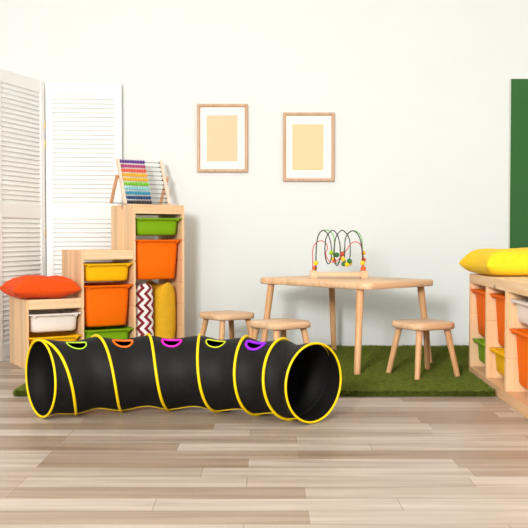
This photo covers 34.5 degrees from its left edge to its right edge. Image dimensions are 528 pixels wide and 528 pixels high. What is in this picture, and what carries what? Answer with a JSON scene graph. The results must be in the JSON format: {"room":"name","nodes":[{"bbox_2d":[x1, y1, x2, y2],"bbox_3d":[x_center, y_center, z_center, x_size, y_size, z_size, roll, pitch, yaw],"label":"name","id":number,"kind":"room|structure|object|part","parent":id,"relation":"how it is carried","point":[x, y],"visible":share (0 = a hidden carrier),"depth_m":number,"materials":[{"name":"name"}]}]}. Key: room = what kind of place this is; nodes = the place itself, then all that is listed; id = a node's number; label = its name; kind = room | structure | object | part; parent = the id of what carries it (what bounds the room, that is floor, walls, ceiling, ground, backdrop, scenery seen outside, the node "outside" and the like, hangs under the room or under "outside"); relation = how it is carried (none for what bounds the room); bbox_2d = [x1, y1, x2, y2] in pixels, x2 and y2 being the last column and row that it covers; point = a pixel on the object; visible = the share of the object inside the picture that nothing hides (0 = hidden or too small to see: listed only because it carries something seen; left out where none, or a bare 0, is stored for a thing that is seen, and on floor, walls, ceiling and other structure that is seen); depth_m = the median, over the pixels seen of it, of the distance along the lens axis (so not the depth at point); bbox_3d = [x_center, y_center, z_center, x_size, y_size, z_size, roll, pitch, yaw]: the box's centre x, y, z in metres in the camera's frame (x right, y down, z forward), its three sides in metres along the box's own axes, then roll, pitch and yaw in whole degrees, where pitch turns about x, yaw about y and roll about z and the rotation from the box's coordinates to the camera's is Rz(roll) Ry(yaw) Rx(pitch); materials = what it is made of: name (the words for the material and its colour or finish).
{"room":"children's playroom","nodes":[
{"label":"children's playroom","id":0,"kind":"room"},
{"bbox_2d":[0,0,527,346],"bbox_3d":[0.000,-0.827,5.452,5.600,2.750,0.100,0,2,0],"label":"wall","id":1,"kind":"structure","parent":0,"point":[417,91],"depth_m":5.40,"materials":[{"name":"paint"}]},
{"bbox_2d":[197,104,247,171],"bbox_3d":[-0.264,-0.799,5.389,0.321,0.430,0.026,0,2,0],"label":"picture frame","id":2,"kind":"object","parent":1,"relation":"attached to","point":[222,129],"visible":1,"depth_m":5.39,"materials":[{"name":"brown wood"}]},
{"bbox_2d":[207,115,237,160],"bbox_3d":[-0.266,-0.798,5.391,0.196,0.291,0.002,0,2,0],"label":"print","id":3,"kind":"object","parent":2,"relation":"attached to","point":[222,130],"depth_m":5.39},
{"bbox_2d":[283,112,334,180],"bbox_3d":[0.284,-0.743,5.391,0.326,0.434,0.026,0,2,0],"label":"picture frame","id":4,"kind":"object","parent":1,"relation":"attached to","point":[308,137],"visible":1,"depth_m":5.39,"materials":[{"name":"brown wood"}]},
{"bbox_2d":[292,124,322,169],"bbox_3d":[0.279,-0.742,5.393,0.197,0.290,0.002,0,2,0],"label":"print","id":5,"kind":"object","parent":4,"relation":"attached to","point":[307,139],"depth_m":5.39},
{"bbox_2d":[508,78,527,248],"bbox_3d":[2.040,-0.593,5.398,0.960,1.165,0.021,0,2,0],"label":"board","id":6,"kind":"object","parent":1,"relation":"attached to","point":[518,108],"visible":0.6,"depth_m":5.39,"materials":[{"name":"green"}]},
{"bbox_2d":[0,356,527,527],"bbox_3d":[0.000,0.718,1.535,5.600,0.100,8.025,0,2,0],"label":"floor","id":7,"kind":"structure","parent":0,"point":[373,461],"depth_m":2.66,"materials":[{"name":"laminate"}]},
{"bbox_2d":[0,68,121,361],"bbox_3d":[-1.301,-0.290,5.228,0.831,1.690,0.281,-1,2,-39],"label":"folding screen","id":8,"kind":"object","parent":7,"relation":"on","point":[84,120],"visible":0.65,"depth_m":5.33,"materials":[{"name":"paint"}]},
{"bbox_3d":[-1.460,-0.286,5.099,0.026,1.690,0.487,1,2,18],"label":"screen panel","id":9,"kind":"part","parent":8,"relation":"part of","materials":[{"name":"paint"}]},
{"bbox_3d":[-1.133,-0.294,5.362,0.470,1.690,0.026,0,2,-5],"label":"screen panel","id":10,"kind":"part","parent":8,"relation":"part of","materials":[{"name":"paint"}]},
{"bbox_2d":[9,204,184,368],"bbox_3d":[-0.969,0.108,4.967,0.944,0.910,0.350,-1,2,-31],"label":"storage shelf","id":11,"kind":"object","parent":7,"relation":"on","point":[123,221],"depth_m":4.90,"materials":[{"name":"brown wood"}]},
{"bbox_3d":[-1.367,0.380,4.736,0.015,0.380,0.350,-1,2,-31],"label":"panel","id":12,"kind":"part","parent":11,"relation":"part of","materials":[{"name":"brown wood"}]},
{"bbox_2d":[0,275,80,298],"bbox_3d":[-1.248,0.123,4.726,0.374,0.124,0.300,-1,2,-32],"label":"pillow","id":13,"kind":"object","parent":11,"relation":"on","point":[26,286],"visible":1,"depth_m":4.62,"materials":[{"name":"orange fabric"}]},
{"bbox_2d":[28,309,81,332],"bbox_3d":[-1.230,0.320,4.806,0.300,0.102,0.345,-1,2,-31],"label":"storage bin","id":14,"kind":"object","parent":11,"relation":"in","point":[46,320],"visible":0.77,"depth_m":4.68,"materials":[{"name":"white plastic"}]},
{"bbox_2d":[28,331,81,346],"bbox_3d":[-1.230,0.445,4.810,0.300,0.100,0.345,-1,2,-31],"label":"storage bin","id":15,"kind":"object","parent":11,"relation":"in","point":[60,335],"visible":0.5,"depth_m":4.77,"materials":[{"name":"yellow plastic"}]},
{"bbox_3d":[-1.101,0.242,4.891,0.015,0.647,0.350,-1,2,-31],"label":"panel","id":16,"kind":"part","parent":11,"relation":"part of","materials":[{"name":"brown wood"}]},
{"bbox_2d":[83,262,133,281],"bbox_3d":[-0.964,0.044,4.957,0.300,0.102,0.345,-1,2,-31],"label":"storage bin","id":17,"kind":"object","parent":11,"relation":"in","point":[93,271],"visible":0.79,"depth_m":4.83,"materials":[{"name":"yellow plastic"}]},
{"bbox_2d":[83,325,133,338],"bbox_3d":[-0.964,0.418,4.969,0.300,0.100,0.345,-1,2,-31],"label":"storage bin","id":18,"kind":"object","parent":11,"relation":"in","point":[114,332],"visible":0.44,"depth_m":4.86,"materials":[{"name":"green plastic"}]},
{"bbox_2d":[83,282,133,326],"bbox_3d":[-0.964,0.235,4.963,0.300,0.236,0.345,-1,2,-31],"label":"storage bin","id":19,"kind":"object","parent":11,"relation":"in","point":[105,304],"visible":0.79,"depth_m":4.83,"materials":[{"name":"orange plastic"}]},
{"bbox_3d":[-0.836,0.106,5.046,0.015,0.910,0.350,-1,2,-31],"label":"panel","id":20,"kind":"part","parent":11,"relation":"part of","materials":[{"name":"brown wood"}]},
{"bbox_2d":[110,158,170,204],"bbox_3d":[-0.746,-0.498,5.170,0.343,0.283,0.188,-1,2,-31],"label":"abacus","id":21,"kind":"object","parent":11,"relation":"on","point":[165,191],"visible":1,"depth_m":5.13,"materials":[{"name":"multicoloured wood"}]},
{"bbox_3d":[-0.903,-0.451,5.116,0.016,0.172,0.120,-1,2,-31],"label":"prop leg","id":22,"kind":"part","parent":21,"relation":"part of","materials":[{"name":"brown wood"}]},
{"bbox_3d":[-0.854,-0.495,5.078,0.019,0.283,0.142,-1,2,-31],"label":"rail","id":23,"kind":"part","parent":21,"relation":"part of","materials":[{"name":"beige wood"}]},
{"bbox_3d":[-0.623,-0.456,5.284,0.016,0.172,0.120,-1,2,-31],"label":"prop leg","id":24,"kind":"part","parent":21,"relation":"part of","materials":[{"name":"brown wood"}]},
{"bbox_3d":[-0.609,-0.500,5.225,0.019,0.283,0.142,-1,2,-31],"label":"rail","id":25,"kind":"part","parent":21,"relation":"part of","materials":[{"name":"beige wood"}]},
{"bbox_2d":[135,283,153,336],"bbox_3d":[-0.773,0.308,5.089,0.120,0.402,0.335,-1,2,-33],"label":"pillow","id":26,"kind":"object","parent":11,"relation":"on","point":[144,292],"visible":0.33,"depth_m":4.95,"materials":[{"name":"fabric"}]},
{"bbox_2d":[135,240,181,279],"bbox_3d":[-0.699,-0.030,5.115,0.300,0.234,0.345,-1,2,-31],"label":"storage bin","id":27,"kind":"object","parent":11,"relation":"in","point":[155,259],"visible":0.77,"depth_m":4.98,"materials":[{"name":"orange plastic"}]},
{"bbox_2d":[135,218,181,235],"bbox_3d":[-0.699,-0.223,5.109,0.300,0.102,0.345,-1,2,-31],"label":"storage bin","id":28,"kind":"object","parent":11,"relation":"in","point":[144,226],"visible":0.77,"depth_m":4.98,"materials":[{"name":"green plastic"}]},
{"bbox_2d":[146,280,175,338],"bbox_3d":[-0.649,0.305,5.164,0.142,0.404,0.335,-1,2,-29],"label":"pillow","id":29,"kind":"object","parent":11,"relation":"on","point":[164,306],"visible":0.58,"depth_m":5.03,"materials":[{"name":"yellow fabric"}]},
{"bbox_3d":[-0.571,0.101,5.206,0.015,0.910,0.350,-1,2,-31],"label":"panel","id":30,"kind":"part","parent":11,"relation":"part of","materials":[{"name":"brown wood"}]},
{"bbox_2d":[25,333,341,423],"bbox_3d":[-0.336,0.452,3.418,1.286,0.323,0.523,0,2,0],"label":"tunnel","id":31,"kind":"object","parent":7,"relation":"on","point":[283,378],"visible":1,"depth_m":3.38,"materials":[{"name":"fabric"}]},
{"bbox_3d":[-0.746,0.325,3.389,0.084,0.028,0.056,-1,2,-30],"label":"peephole trim","id":32,"kind":"part","parent":31,"relation":"part of","materials":[{"name":"fabric"}]},
{"bbox_3d":[-0.575,0.323,3.451,0.086,0.032,0.064,0,2,0],"label":"peephole trim","id":33,"kind":"part","parent":31,"relation":"part of","materials":[{"name":"orange fabric"}]},
{"bbox_3d":[-0.378,0.323,3.470,0.087,0.032,0.059,0,2,0],"label":"peephole trim","id":34,"kind":"part","parent":31,"relation":"part of","materials":[{"name":"pink fabric"}]},
{"bbox_3d":[-0.196,0.322,3.442,0.084,0.031,0.060,0,2,0],"label":"peephole trim","id":35,"kind":"part","parent":31,"relation":"part of","materials":[{"name":"yellow fabric"}]},
{"bbox_3d":[-0.035,0.324,3.374,0.089,0.038,0.061,1,2,26],"label":"peephole trim","id":36,"kind":"part","parent":31,"relation":"part of","materials":[{"name":"purple fabric"}]},
{"bbox_2d":[12,344,495,396],"bbox_3d":[0.241,0.554,4.630,2.776,0.038,1.624,0,2,0],"label":"mat","id":37,"kind":"object","parent":7,"relation":"on","point":[440,380],"visible":0.3,"depth_m":4.24,"materials":[{"name":"green carpet"}]},
{"bbox_2d":[199,310,253,339],"bbox_3d":[-0.210,0.411,4.805,0.272,0.273,0.272,-1,2,-36],"label":"stool","id":38,"kind":"object","parent":37,"relation":"on","point":[230,316],"visible":0.67,"depth_m":4.74,"materials":[{"name":"brown wood"}]},
{"bbox_3d":[-0.353,0.424,4.827,0.083,0.246,0.033,0,2,6],"label":"leg","id":39,"kind":"part","parent":38,"relation":"part of","materials":[{"name":"brown wood"}]},
{"bbox_3d":[-0.231,0.429,4.662,0.033,0.246,0.083,0,2,6],"label":"leg","id":40,"kind":"part","parent":38,"relation":"part of","materials":[{"name":"brown wood"}]},
{"bbox_3d":[-0.210,0.291,4.801,0.262,0.032,0.262,-1,2,-36],"label":"seat","id":41,"kind":"part","parent":38,"relation":"part of","materials":[{"name":"brown wood"}]},
{"bbox_3d":[-0.186,0.420,4.948,0.033,0.246,0.083,0,2,12],"label":"leg","id":42,"kind":"part","parent":38,"relation":"part of","materials":[{"name":"brown wood"}]},
{"bbox_3d":[-0.067,0.425,4.784,0.083,0.246,0.033,0,2,6],"label":"leg","id":43,"kind":"part","parent":38,"relation":"part of","materials":[{"name":"brown wood"}]},
{"bbox_2d":[249,318,310,343],"bbox_3d":[0.081,0.426,4.325,0.272,0.273,0.272,-1,2,-36],"label":"stool","id":44,"kind":"object","parent":37,"relation":"on","point":[279,326],"visible":0.57,"depth_m":4.26,"materials":[{"name":"brown wood"}]},
{"bbox_3d":[-0.062,0.439,4.347,0.083,0.246,0.033,0,2,6],"label":"leg","id":45,"kind":"part","parent":44,"relation":"part of","materials":[{"name":"brown wood"}]},
{"bbox_3d":[0.060,0.444,4.182,0.033,0.246,0.083,0,2,6],"label":"leg","id":46,"kind":"part","parent":44,"relation":"part of","materials":[{"name":"brown wood"}]},
{"bbox_3d":[0.081,0.305,4.321,0.262,0.032,0.262,-1,2,-36],"label":"seat","id":47,"kind":"part","parent":44,"relation":"part of","materials":[{"name":"brown wood"}]},
{"bbox_3d":[0.105,0.435,4.468,0.033,0.246,0.083,0,2,12],"label":"leg","id":48,"kind":"part","parent":44,"relation":"part of","materials":[{"name":"brown wood"}]},
{"bbox_3d":[0.224,0.440,4.304,0.083,0.246,0.033,0,2,6],"label":"leg","id":49,"kind":"part","parent":44,"relation":"part of","materials":[{"name":"brown wood"}]},
{"bbox_2d":[260,275,432,374],"bbox_3d":[0.452,0.315,4.769,0.632,0.467,0.835,-2,2,-42],"label":"table","id":50,"kind":"object","parent":37,"relation":"on","point":[371,283],"visible":0.73,"depth_m":4.59,"materials":[{"name":"brown wood"}]},
{"bbox_3d":[0.016,0.328,4.843,0.091,0.436,0.039,-1,2,-18],"label":"leg","id":51,"kind":"part","parent":50,"relation":"part of","materials":[{"name":"brown wood"}]},
{"bbox_3d":[0.422,0.317,5.210,0.039,0.436,0.091,1,2,23],"label":"leg","id":52,"kind":"part","parent":50,"relation":"part of","materials":[{"name":"brown wood"}]},
{"bbox_2d":[310,230,367,278],"bbox_3d":[0.421,-0.057,4.785,0.322,0.275,0.094,0,2,0],"label":"bead maze","id":53,"kind":"object","parent":50,"relation":"on","point":[363,273],"visible":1,"depth_m":4.76,"materials":[{"name":"brown wood"}]},
{"bbox_3d":[0.481,0.344,4.328,0.039,0.436,0.091,1,2,23],"label":"leg","id":54,"kind":"part","parent":50,"relation":"part of","materials":[{"name":"brown wood"}]},
{"bbox_3d":[0.888,0.333,4.696,0.091,0.436,0.039,-1,2,-18],"label":"leg","id":55,"kind":"part","parent":50,"relation":"part of","materials":[{"name":"brown wood"}]},
{"bbox_2d":[386,319,459,379],"bbox_3d":[0.803,0.427,4.295,0.272,0.273,0.272,-1,2,-26],"label":"stool","id":56,"kind":"object","parent":37,"relation":"on","point":[424,326],"visible":0.94,"depth_m":4.24,"materials":[{"name":"brown wood"}]},
{"bbox_3d":[0.666,0.439,4.344,0.083,0.246,0.033,1,2,22],"label":"leg","id":57,"kind":"part","parent":56,"relation":"part of","materials":[{"name":"brown wood"}]},
{"bbox_3d":[0.754,0.444,4.159,0.033,0.246,0.083,1,2,22],"label":"leg","id":58,"kind":"part","parent":56,"relation":"part of","materials":[{"name":"brown wood"}]},
{"bbox_3d":[0.803,0.306,4.291,0.262,0.032,0.262,-1,2,-26],"label":"seat","id":59,"kind":"part","parent":56,"relation":"part of","materials":[{"name":"brown wood"}]},
{"bbox_3d":[0.852,0.436,4.432,0.033,0.246,0.083,1,2,22],"label":"leg","id":60,"kind":"part","parent":56,"relation":"part of","materials":[{"name":"brown wood"}]},
{"bbox_3d":[0.940,0.442,4.247,0.083,0.246,0.033,1,2,22],"label":"leg","id":61,"kind":"part","parent":56,"relation":"part of","materials":[{"name":"brown wood"}]},
{"bbox_2d":[469,273,527,418],"bbox_3d":[1.274,0.331,3.863,0.440,0.531,1.117,0,2,2],"label":"storage shelf","id":62,"kind":"object","parent":7,"relation":"on","point":[507,387],"visible":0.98,"depth_m":3.94,"materials":[{"name":"brown wood"}]},
{"bbox_3d":[1.287,0.314,4.406,0.438,0.433,0.030,0,2,2],"label":"panel","id":63,"kind":"part","parent":62,"relation":"part of","materials":[{"name":"brown wood"}]},
{"bbox_2d":[470,289,485,336],"bbox_3d":[1.261,0.250,4.223,0.400,0.232,0.340,0,2,2],"label":"storage bin","id":64,"kind":"object","parent":62,"relation":"in","point":[480,293],"visible":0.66,"depth_m":4.26,"materials":[{"name":"orange plastic"}]},
{"bbox_2d":[472,339,484,363],"bbox_3d":[1.273,0.448,4.229,0.400,0.112,0.340,0,2,2],"label":"storage bin","id":65,"kind":"object","parent":62,"relation":"in","point":[481,342],"visible":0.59,"depth_m":4.29,"materials":[{"name":"green plastic"}]},
{"bbox_2d":[459,247,527,275],"bbox_3d":[1.290,-0.015,4.207,0.529,0.133,0.440,0,2,-4],"label":"pillow","id":66,"kind":"object","parent":62,"relation":"on","point":[488,261],"visible":1,"depth_m":4.01,"materials":[{"name":"yellow fabric"}]},
{"bbox_3d":[1.277,0.325,4.044,0.438,0.433,0.030,0,2,2],"label":"panel","id":67,"kind":"part","parent":62,"relation":"part of","materials":[{"name":"brown wood"}]},
{"bbox_2d":[489,348,504,375],"bbox_3d":[1.264,0.459,3.867,0.400,0.112,0.340,0,2,2],"label":"storage bin","id":68,"kind":"object","parent":62,"relation":"in","point":[499,352],"visible":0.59,"depth_m":3.93,"materials":[{"name":"yellow plastic"}]},
{"bbox_2d":[489,293,504,346],"bbox_3d":[1.264,0.265,3.861,0.400,0.240,0.340,0,2,2],"label":"storage bin","id":69,"kind":"object","parent":62,"relation":"in","point":[500,297],"visible":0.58,"depth_m":3.91,"materials":[{"name":"orange plastic"}]},
{"bbox_3d":[1.274,0.572,3.870,0.440,0.050,1.117,0,2,2],"label":"board","id":70,"kind":"part","parent":62,"relation":"part of","materials":[{"name":"brown wood"}]},
{"bbox_3d":[1.268,0.336,3.682,0.438,0.433,0.030,0,2,2],"label":"panel","id":71,"kind":"part","parent":62,"relation":"part of","materials":[{"name":"brown wood"}]},
{"bbox_2d":[509,329,527,388],"bbox_3d":[1.254,0.404,3.503,0.400,0.238,0.340,0,2,2],"label":"storage bin","id":72,"kind":"object","parent":62,"relation":"in","point":[521,334],"visible":1,"depth_m":3.55,"materials":[{"name":"orange plastic"}]},
{"bbox_2d":[509,299,527,324],"bbox_3d":[1.254,0.205,3.497,0.400,0.098,0.340,0,2,2],"label":"storage bin","id":73,"kind":"object","parent":62,"relation":"in","point":[522,306],"visible":1,"depth_m":3.54,"materials":[{"name":"white plastic"}]}
]}

